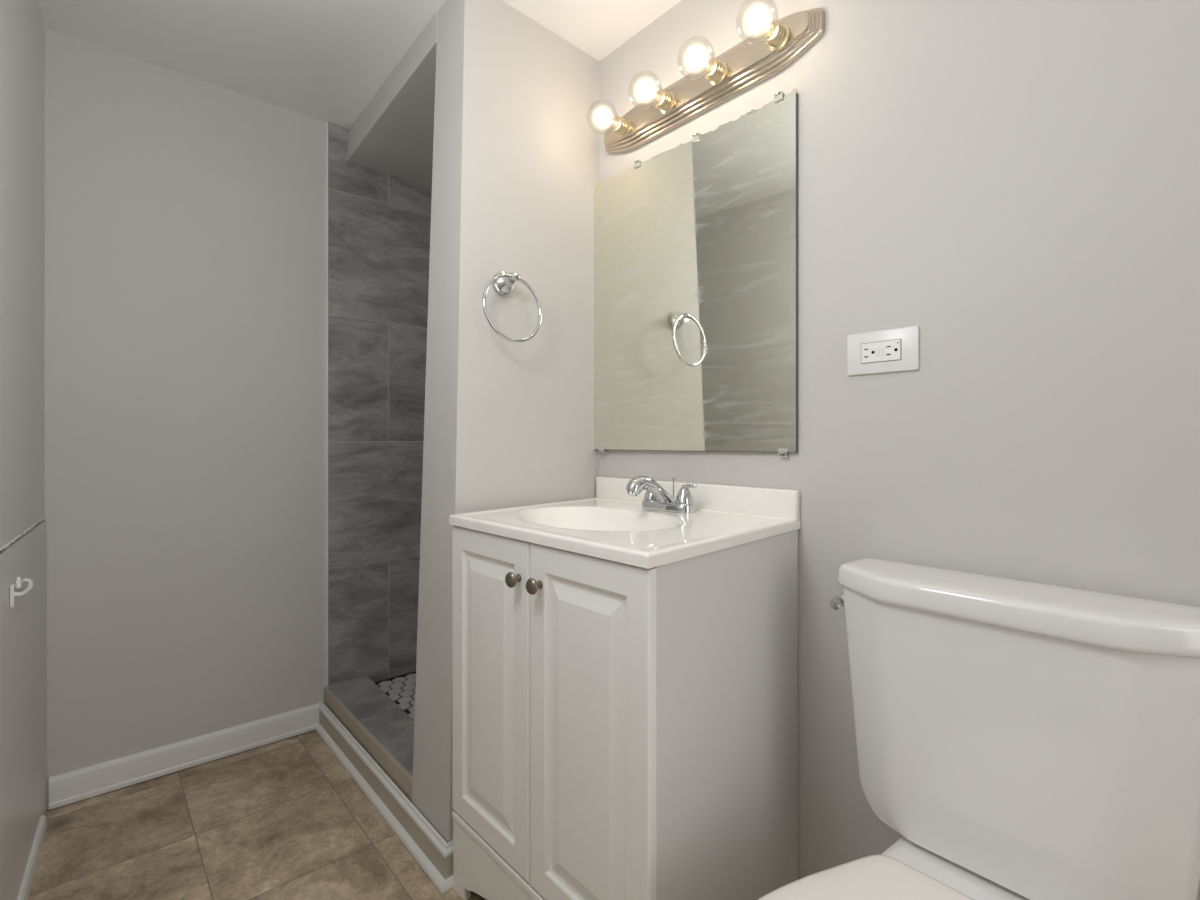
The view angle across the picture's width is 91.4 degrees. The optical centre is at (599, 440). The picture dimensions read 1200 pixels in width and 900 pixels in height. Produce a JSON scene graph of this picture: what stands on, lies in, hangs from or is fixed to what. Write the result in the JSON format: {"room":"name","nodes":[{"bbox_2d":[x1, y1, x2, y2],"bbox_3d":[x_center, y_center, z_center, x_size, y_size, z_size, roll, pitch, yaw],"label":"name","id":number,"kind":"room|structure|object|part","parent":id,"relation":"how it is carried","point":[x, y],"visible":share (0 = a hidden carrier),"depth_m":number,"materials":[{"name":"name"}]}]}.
{"room":"bathroom","nodes":[
{"label":"bathroom","id":0,"kind":"room"},
{"bbox_2d":[0,0,45,899],"bbox_3d":[-0.635,-0.045,0.365,0.123,2.190,3.098,0,0,-38],"label":"wall","id":1,"kind":"structure","parent":0,"point":[22,28],"depth_m":1.29,"materials":[{"name":"white paint"}]},
{"bbox_2d":[10,577,33,607],"bbox_3d":[-1.197,0.305,1.214,0.028,0.054,0.110,0,0,-34],"label":"wall hook","id":2,"kind":"object","parent":1,"relation":"attached to","point":[18,581],"visible":1,"depth_m":1.19,"materials":[{"name":"white plastic"}]},
{"bbox_3d":[-1.177,0.310,1.173,0.006,0.044,0.020,0,0,-41],"label":"plate","id":3,"kind":"part","parent":2,"relation":"part of","materials":[{"name":"white plastic"}]},
{"bbox_3d":[-1.198,0.303,1.216,0.028,0.023,0.106,0,0,-34],"label":"hook arm","id":4,"kind":"part","parent":2,"relation":"part of","materials":[{"name":"white plastic"}]},
{"bbox_2d":[1,518,42,550],"bbox_3d":[-1.231,0.207,1.225,0.014,0.008,0.866,0,0,-38],"label":"trim","id":5,"kind":"structure","parent":1,"relation":"attached to","point":[33,525],"depth_m":1.26,"materials":[{"name":"white"}]},
{"bbox_2d":[17,815,46,899],"bbox_3d":[-0.860,0.983,0.766,0.011,0.035,1.889,0,0,-38],"label":"baseboard","id":6,"kind":"structure","parent":1,"relation":"attached to","point":[25,888],"depth_m":1.36,"materials":[{"name":"white paint"}]},
{"bbox_2d":[42,28,431,809],"bbox_3d":[-1.016,-0.045,2.074,2.200,2.190,0.110,0,0,-41],"label":"wall","id":7,"kind":"structure","parent":0,"point":[185,215],"depth_m":1.84,"materials":[{"name":"paint"}]},
{"bbox_2d":[49,703,320,809],"bbox_3d":[-1.230,0.956,1.817,0.698,0.083,0.016,0,0,-41],"label":"baseboard","id":8,"kind":"structure","parent":7,"relation":"attached to","point":[77,785],"depth_m":1.77,"materials":[{"name":"white paint"}]},
{"bbox_2d":[325,122,327,685],"bbox_3d":[-0.959,-0.109,2.057,0.007,2.018,0.012,0,0,-41],"label":"trim","id":9,"kind":"structure","parent":7,"relation":"attached to","point":[326,123],"depth_m":2.05,"materials":[{"name":"white paint"}]},
{"bbox_2d":[28,730,486,899],"bbox_3d":[-0.163,1.025,0.757,1.750,0.050,3.055,0,0,-41],"label":"floor","id":10,"kind":"structure","parent":0,"point":[284,819],"depth_m":1.47,"materials":[{"name":"brown tile"}]},
{"bbox_2d":[324,676,413,802],"bbox_3d":[-0.664,0.934,1.820,0.156,0.152,0.755,0,0,-41],"label":"shower curb","id":11,"kind":"object","parent":10,"relation":"on","point":[384,730],"visible":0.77,"depth_m":1.80,"materials":[{"name":"tile"}]},
{"bbox_2d":[315,702,453,893],"bbox_3d":[-0.639,0.954,1.681,0.075,0.090,0.973,0,0,-41],"label":"baseboard","id":12,"kind":"structure","parent":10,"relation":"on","point":[424,843],"depth_m":1.53,"materials":[{"name":"white paint"}]},
{"bbox_2d":[449,476,799,899],"bbox_3d":[0.025,0.553,1.280,0.547,0.894,0.706,0,0,-41],"label":"bathroom vanity","id":13,"kind":"object","parent":10,"relation":"on","point":[625,674],"visible":0.97,"depth_m":1.05,"materials":[{"name":"white wood"}]},
{"bbox_3d":[-0.227,0.505,1.205,0.018,0.633,0.301,0,0,-42],"label":"door","id":14,"kind":"part","parent":13,"relation":"part of","materials":[{"name":"white wood"}]},
{"bbox_3d":[-0.128,0.833,1.085,0.006,0.013,0.605,0,0,-42],"label":"moulding","id":15,"kind":"part","parent":13,"relation":"part of","materials":[{"name":"white wood"}]},
{"bbox_3d":[-0.161,0.259,1.098,0.028,0.029,0.029,0,0,-41],"label":"knob","id":16,"kind":"part","parent":13,"relation":"part of","materials":[{"name":"silver metal"}]},
{"bbox_3d":[-0.116,0.259,1.048,0.028,0.029,0.029,0,0,-41],"label":"knob","id":17,"kind":"part","parent":13,"relation":"part of","materials":[{"name":"silver metal"}]},
{"bbox_3d":[-0.024,0.505,0.977,0.018,0.633,0.307,0,0,-42],"label":"door","id":18,"kind":"part","parent":13,"relation":"part of","materials":[{"name":"white wood"}]},
{"bbox_2d":[449,476,799,568],"bbox_3d":[0.033,0.198,1.286,0.529,0.188,0.706,0,0,-41],"label":"sink","id":19,"kind":"object","parent":13,"relation":"in","point":[731,527],"depth_m":1.18,"materials":[{"name":"white ceramic"}]},
{"bbox_2d":[626,476,696,512],"bbox_3d":[0.123,0.128,1.376,0.161,0.096,0.168,0,0,-41],"label":"faucet","id":20,"kind":"object","parent":13,"relation":"on","point":[656,497],"visible":1,"depth_m":1.36,"materials":[{"name":"silver metal"}]},
{"bbox_3d":[0.130,0.132,1.450,0.051,0.048,0.051,0,0,-41],"label":"handle","id":21,"kind":"part","parent":20,"relation":"part of","materials":[{"name":"silver metal"}]},
{"bbox_3d":[0.123,0.128,1.376,0.160,0.096,0.041,0,0,-41],"label":"spout","id":22,"kind":"part","parent":20,"relation":"part of","materials":[{"name":"silver metal"}]},
{"bbox_3d":[0.164,0.156,1.411,0.054,0.021,0.154,0,0,-41],"label":"plate","id":23,"kind":"part","parent":20,"relation":"part of","materials":[{"name":"silver metal"}]},
{"bbox_3d":[0.197,0.132,1.373,0.051,0.048,0.051,0,0,-41],"label":"handle","id":24,"kind":"part","parent":20,"relation":"part of","materials":[{"name":"silver metal"}]},
{"bbox_3d":[0.207,0.106,1.364,0.040,0.015,0.013,0,0,44],"label":"lever","id":25,"kind":"part","parent":20,"relation":"part of","materials":[{"name":"silver metal"}]},
{"bbox_3d":[0.248,0.593,1.062,0.015,0.815,0.501,0,0,42],"label":"panel","id":26,"kind":"part","parent":13,"relation":"part of","materials":[{"name":"white wood"}]},
{"bbox_2d":[758,557,1199,899],"bbox_3d":[0.391,0.610,0.704,0.745,0.780,0.507,0,0,-41],"label":"toilet","id":27,"kind":"object","parent":10,"relation":"on","point":[1020,739],"visible":1,"depth_m":0.80,"materials":[{"name":"white ceramic"}]},
{"bbox_3d":[0.436,0.291,1.066,0.045,0.024,0.021,0,0,-41],"label":"lever arm","id":28,"kind":"part","parent":27,"relation":"part of","materials":[{"name":"silver metal"}]},
{"bbox_3d":[0.296,0.602,0.616,0.487,0.019,0.356,0,0,-41],"label":"seat lid","id":29,"kind":"part","parent":27,"relation":"part of","materials":[{"name":"white plastic"}]},
{"bbox_3d":[0.610,0.240,0.890,0.171,0.040,0.500,0,0,-41],"label":"tank lid","id":30,"kind":"part","parent":27,"relation":"part of","materials":[{"name":"white ceramic"}]},
{"bbox_2d":[38,0,680,129],"bbox_3d":[0.074,-1.160,1.017,2.350,0.080,3.135,0,0,-41],"label":"ceiling","id":31,"kind":"structure","parent":0,"point":[322,60],"depth_m":1.61,"materials":[{"name":"white paint"}]},
{"bbox_2d":[347,11,437,186],"bbox_3d":[-0.329,-1.060,2.110,0.919,0.120,0.758,0,0,-41],"label":"ceiling","id":32,"kind":"structure","parent":0,"point":[393,134],"depth_m":1.89,"materials":[{"name":"paint"}]},
{"bbox_2d":[374,671,415,719],"bbox_3d":[-0.341,0.953,2.108,0.780,0.133,0.743,0,0,-41],"label":"floor","id":33,"kind":"structure","parent":0,"point":[401,689],"depth_m":2.09,"materials":[{"name":"grey tile"}]},
{"bbox_2d":[412,0,598,842],"bbox_3d":[-0.039,-0.060,1.725,0.988,2.160,0.207,0,0,-41],"label":"wall partition","id":34,"kind":"structure","parent":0,"point":[508,424],"depth_m":1.48,"materials":[{"name":"paint"}]},
{"bbox_2d":[482,272,541,342],"bbox_3d":[-0.225,-0.330,1.442,0.169,0.183,0.068,0,0,-41],"label":"towel ring","id":35,"kind":"object","parent":34,"relation":"attached to","point":[502,283],"visible":1,"depth_m":1.44,"materials":[{"name":"silver metal"}]},
{"bbox_2d":[599,0,1199,899],"bbox_3d":[0.725,-0.045,0.972,0.100,2.190,2.210,0,0,-41],"label":"wall","id":36,"kind":"structure","parent":0,"point":[1015,184],"depth_m":0.99,"materials":[{"name":"paint"}]},
{"bbox_2d":[594,88,797,456],"bbox_3d":[0.199,-0.361,1.477,0.028,0.790,0.643,0,0,-41],"label":"mirror","id":37,"kind":"object","parent":36,"relation":"attached to","point":[696,241],"visible":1,"depth_m":1.42,"materials":[{"name":"clear glass"}]},
{"bbox_2d":[604,8,824,153],"bbox_3d":[0.217,-0.858,1.426,0.068,0.112,0.662,0,0,-41],"label":"vanity light bar","id":38,"kind":"object","parent":36,"relation":"attached to","point":[743,66],"visible":0.94,"depth_m":1.35,"materials":[{"name":"silver metal"}]},
{"bbox_2d":[587,99,618,134],"bbox_3d":[0.014,-0.852,1.550,0.104,0.082,0.082,0,0,-41],"label":"light bulb","id":39,"kind":"object","parent":38,"relation":"attached to","point":[602,117],"visible":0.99,"depth_m":1.54,"materials":[{"name":"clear glass"}]},
{"bbox_3d":[0.031,-0.852,1.565,0.028,0.013,0.013,0,0,-41],"label":"glass stem","id":40,"kind":"part","parent":39,"relation":"part of","materials":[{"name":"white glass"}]},
{"bbox_2d":[611,116,630,137],"bbox_3d":[0.055,-0.852,1.586,0.034,0.050,0.050,0,0,-41],"label":"socket","id":41,"kind":"object","parent":38,"relation":"attached to","point":[623,130],"depth_m":1.58,"materials":[{"name":"gold metal"}]},
{"bbox_2d":[628,70,661,109],"bbox_3d":[0.118,-0.852,1.431,0.104,0.082,0.082,0,0,-41],"label":"light bulb","id":42,"kind":"object","parent":38,"relation":"attached to","point":[645,89],"visible":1,"depth_m":1.42,"materials":[{"name":"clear glass"}]},
{"bbox_3d":[0.135,-0.852,1.446,0.028,0.013,0.013,0,0,-41],"label":"glass stem","id":43,"kind":"part","parent":42,"relation":"part of","materials":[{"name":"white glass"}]},
{"bbox_2d":[653,89,674,113],"bbox_3d":[0.159,-0.852,1.467,0.034,0.050,0.050,0,0,-41],"label":"socket","id":44,"kind":"object","parent":38,"relation":"attached to","point":[666,105],"depth_m":1.46,"materials":[{"name":"gold metal"}]},
{"bbox_2d":[677,39,714,72],"bbox_3d":[0.222,-0.852,1.312,0.104,0.082,0.082,0,0,-41],"label":"light bulb","id":45,"kind":"object","parent":38,"relation":"attached to","point":[696,58],"visible":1,"depth_m":1.30,"materials":[{"name":"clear glass"}]},
{"bbox_3d":[0.239,-0.852,1.327,0.028,0.013,0.013,0,0,-41],"label":"glass stem","id":46,"kind":"part","parent":45,"relation":"part of","materials":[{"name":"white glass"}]},
{"bbox_2d":[703,58,727,84],"bbox_3d":[0.263,-0.852,1.348,0.034,0.050,0.050,0,0,-41],"label":"socket","id":47,"kind":"object","parent":38,"relation":"attached to","point":[719,74],"depth_m":1.34,"materials":[{"name":"gold metal"}]},
{"bbox_2d":[736,4,777,42],"bbox_3d":[0.326,-0.852,1.193,0.104,0.082,0.082,0,0,-41],"label":"light bulb","id":48,"kind":"object","parent":38,"relation":"attached to","point":[757,19],"visible":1,"depth_m":1.18,"materials":[{"name":"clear glass"}]},
{"bbox_3d":[0.343,-0.852,1.208,0.028,0.013,0.013,0,0,-41],"label":"glass stem","id":49,"kind":"part","parent":48,"relation":"part of","materials":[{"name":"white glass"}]},
{"bbox_2d":[762,20,789,50],"bbox_3d":[0.367,-0.852,1.229,0.034,0.050,0.050,0,0,-41],"label":"socket","id":50,"kind":"object","parent":38,"relation":"attached to","point":[780,40],"depth_m":1.22,"materials":[{"name":"gold metal"}]},
{"bbox_2d":[847,326,918,375],"bbox_3d":[0.532,-0.169,1.109,0.010,0.080,0.132,0,0,-41],"label":"wall outlet","id":51,"kind":"object","parent":36,"relation":"attached to","point":[892,350],"visible":1,"depth_m":1.10,"materials":[{"name":"white plastic"}]},
{"bbox_2d":[862,339,900,362],"bbox_3d":[0.530,-0.169,1.108,0.004,0.037,0.072,0,0,-41],"label":"receptacle","id":52,"kind":"object","parent":51,"relation":"attached to","point":[873,350],"depth_m":1.10,"materials":[{"name":"white plastic"}]}
]}

